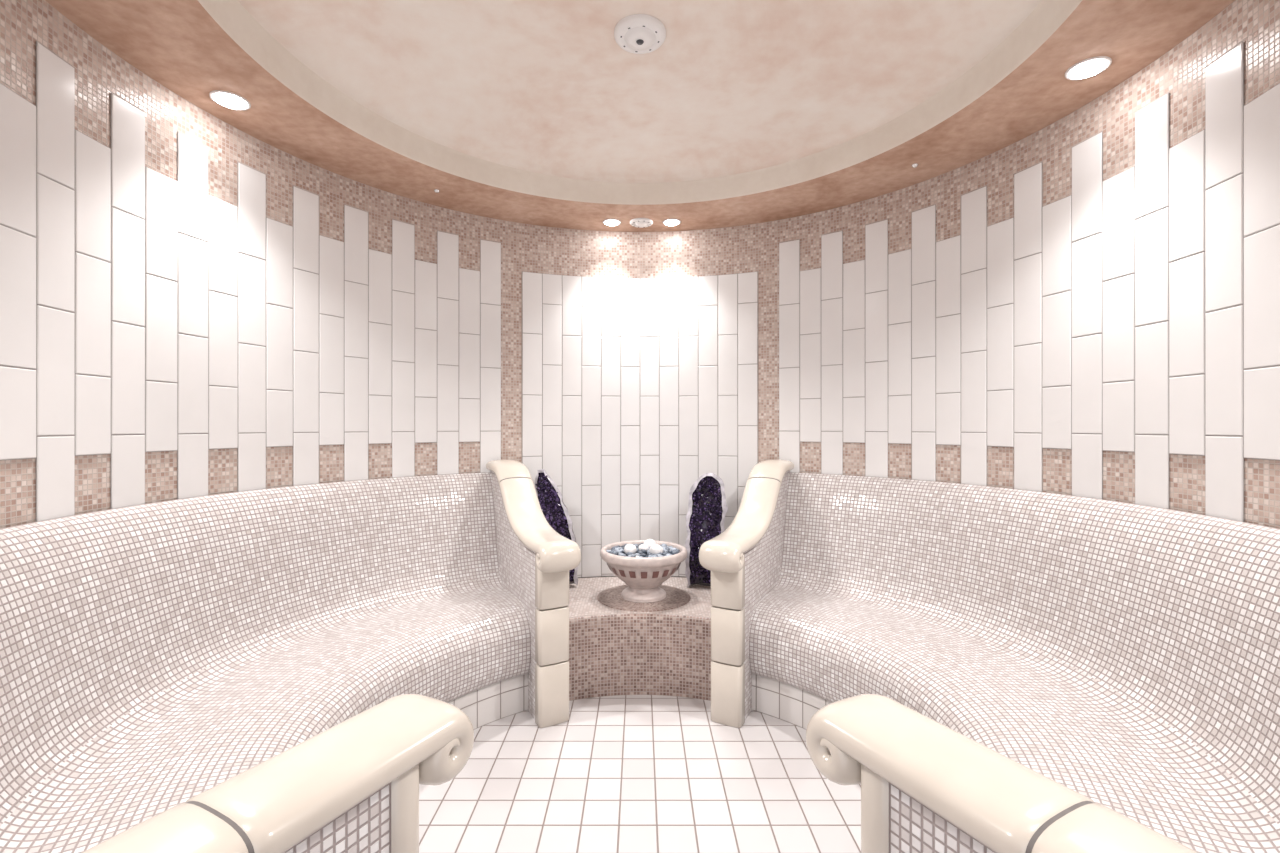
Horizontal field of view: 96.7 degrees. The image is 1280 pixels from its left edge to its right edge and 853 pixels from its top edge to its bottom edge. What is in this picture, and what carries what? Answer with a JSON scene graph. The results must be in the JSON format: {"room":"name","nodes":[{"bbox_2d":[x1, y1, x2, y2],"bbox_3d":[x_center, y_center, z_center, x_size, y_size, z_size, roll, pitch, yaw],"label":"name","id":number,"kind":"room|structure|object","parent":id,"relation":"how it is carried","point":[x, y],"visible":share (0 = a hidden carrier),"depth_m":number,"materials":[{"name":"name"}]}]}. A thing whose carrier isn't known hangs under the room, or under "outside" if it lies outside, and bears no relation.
{"room":"spa","nodes":[
{"label":"spa","id":0,"kind":"room"},
{"bbox_2d":[0,0,500,528],"bbox_3d":[-1.162,0.055,1.691,0.946,2.434,2.967,0,0,-4],"label":"wall","id":1,"kind":"structure","parent":0,"point":[192,304],"depth_m":2.06,"materials":[{"name":"tile"}]},
{"bbox_2d":[45,0,1234,231],"bbox_3d":[0.000,-1.249,1.763,3.440,0.174,3.440,0,0,0],"label":"ceiling","id":2,"kind":"structure","parent":0,"point":[532,112],"depth_m":2.12,"materials":[{"name":"paint"}]},
{"bbox_2d":[209,90,250,109],"bbox_3d":[-1.459,-1.153,2.025,0.120,0.017,0.120,0,0,0],"label":"recessed light","id":3,"kind":"object","parent":2,"relation":"in","point":[227,99],"visible":1,"depth_m":2.01,"materials":[{"name":"white glass"}]},
{"bbox_2d":[603,219,620,225],"bbox_3d":[-0.160,-1.153,3.233,0.104,0.017,0.104,0,0,0],"label":"recessed light","id":4,"kind":"object","parent":2,"relation":"in","point":[610,222],"visible":1,"depth_m":3.21,"materials":[{"name":"white glass"}]},
{"bbox_2d":[614,14,665,53],"bbox_3d":[0.000,-1.320,1.930,0.176,0.040,0.176,0,0,0],"label":"smoke detector","id":5,"kind":"object","parent":2,"relation":"attached to","point":[636,33],"visible":1,"depth_m":1.90,"materials":[{"name":"white plastic"}]},
{"bbox_2d":[663,219,680,225],"bbox_3d":[0.180,-1.153,3.231,0.104,0.017,0.104,0,0,0],"label":"recessed light","id":6,"kind":"object","parent":2,"relation":"in","point":[670,222],"visible":1,"depth_m":3.21,"materials":[{"name":"white glass"}]},
{"bbox_2d":[1065,56,1111,79],"bbox_3d":[1.452,-1.153,1.844,0.120,0.017,0.120,0,0,0],"label":"recessed light","id":7,"kind":"object","parent":2,"relation":"in","point":[1089,67],"visible":1,"depth_m":1.83,"materials":[{"name":"white glass"}]},
{"bbox_2d":[501,220,778,577],"bbox_3d":[0.000,0.055,3.300,1.565,2.434,0.199,0,0,0],"label":"wall","id":8,"kind":"structure","parent":0,"point":[636,367],"depth_m":3.35,"materials":[{"name":"tile"}]},
{"bbox_2d":[419,695,860,852],"bbox_3d":[0.000,1.272,1.100,3.500,0.001,4.800,0,0,0],"label":"floor","id":9,"kind":"structure","parent":0,"point":[624,773],"depth_m":1.98,"materials":[{"name":"tile"}]},
{"bbox_2d":[0,472,530,852],"bbox_3d":[-1.021,0.763,1.750,1.244,1.018,2.886,0,0,0],"label":"bench","id":10,"kind":"object","parent":9,"relation":"on","point":[153,656],"visible":0.75,"depth_m":1.82,"materials":[{"name":"tile"}]},
{"bbox_2d":[82,694,473,852],"bbox_3d":[-0.552,0.738,0.693,0.178,1.069,0.836,0,0,27],"label":"armrest","id":11,"kind":"object","parent":9,"relation":"on","point":[352,786],"visible":1,"depth_m":0.82,"materials":[{"name":"beige ceramic"}]},
{"bbox_2d":[486,459,580,727],"bbox_3d":[-0.546,0.728,2.760,0.178,1.089,0.972,0,0,-29],"label":"armrest","id":12,"kind":"object","parent":9,"relation":"on","point":[535,561],"visible":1,"depth_m":2.46,"materials":[{"name":"beige ceramic"}]},
{"bbox_2d":[568,577,711,700],"bbox_3d":[0.000,1.083,2.985,1.562,0.379,0.808,0,0,0],"label":"pedestal","id":13,"kind":"object","parent":9,"relation":"on","point":[613,652],"visible":0.56,"depth_m":2.69,"materials":[{"name":"tile"}]},
{"bbox_2d":[535,469,577,584],"bbox_3d":[-0.470,0.564,3.178,0.242,0.656,0.101,0,0,-10],"label":"amethyst geode","id":14,"kind":"object","parent":13,"relation":"on","point":[553,507],"visible":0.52,"depth_m":3.15,"materials":[{"name":"purple stone"}]},
{"bbox_2d":[597,585,690,611],"bbox_3d":[0.020,0.891,2.985,0.490,0.002,0.490,0,0,0],"label":"inlay","id":15,"kind":"object","parent":13,"relation":"on","point":[611,597],"visible":0.67,"depth_m":2.89,"materials":[{"name":"beige tile"}]},
{"bbox_2d":[600,540,687,602],"bbox_3d":[0.020,0.765,2.985,0.458,0.251,0.458,0,0,0],"label":"ceramic bowl","id":16,"kind":"object","parent":15,"relation":"on","point":[643,577],"visible":0.9,"depth_m":2.85,"materials":[{"name":"ceramic"}]},
{"bbox_2d":[606,539,679,557],"bbox_3d":[0.015,0.641,2.986,0.393,0.072,0.383,0,0,0],"label":"stones","id":17,"kind":"object","parent":16,"relation":"in","point":[649,548],"visible":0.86,"depth_m":2.94,"materials":[{"name":"stone"}]},
{"bbox_2d":[685,473,727,586],"bbox_3d":[0.378,0.575,3.174,0.236,0.637,0.114,0,0,16],"label":"amethyst geode","id":18,"kind":"object","parent":13,"relation":"on","point":[707,506],"visible":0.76,"depth_m":3.16,"materials":[{"name":"purple stone"}]},
{"bbox_2d":[699,459,793,727],"bbox_3d":[0.546,0.728,2.760,0.178,1.089,0.972,0,0,29],"label":"armrest","id":19,"kind":"object","parent":9,"relation":"on","point":[744,561],"visible":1,"depth_m":2.46,"materials":[{"name":"beige ceramic"}]},
{"bbox_2d":[806,694,1197,852],"bbox_3d":[0.552,0.738,0.693,0.178,1.069,0.836,0,0,-27],"label":"armrest","id":20,"kind":"object","parent":9,"relation":"on","point":[927,786],"visible":1,"depth_m":0.82,"materials":[{"name":"beige ceramic"}]},
{"bbox_2d":[749,472,1279,852],"bbox_3d":[1.021,0.763,1.750,1.244,1.018,2.886,0,0,0],"label":"bench","id":21,"kind":"object","parent":9,"relation":"on","point":[1126,656],"visible":0.74,"depth_m":1.83,"materials":[{"name":"tile"}]},
{"bbox_2d":[630,218,652,227],"bbox_3d":[0.008,-1.154,3.233,0.132,0.016,0.132,0,0,0],"label":"valve","id":22,"kind":"object","parent":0,"point":[637,222],"depth_m":3.21,"materials":[{"name":"white"}]},
{"bbox_2d":[779,0,1279,528],"bbox_3d":[1.162,0.055,1.691,0.946,2.434,2.967,0,0,4],"label":"wall","id":23,"kind":"structure","parent":0,"point":[1087,304],"depth_m":2.07,"materials":[{"name":"tile"}]}
]}

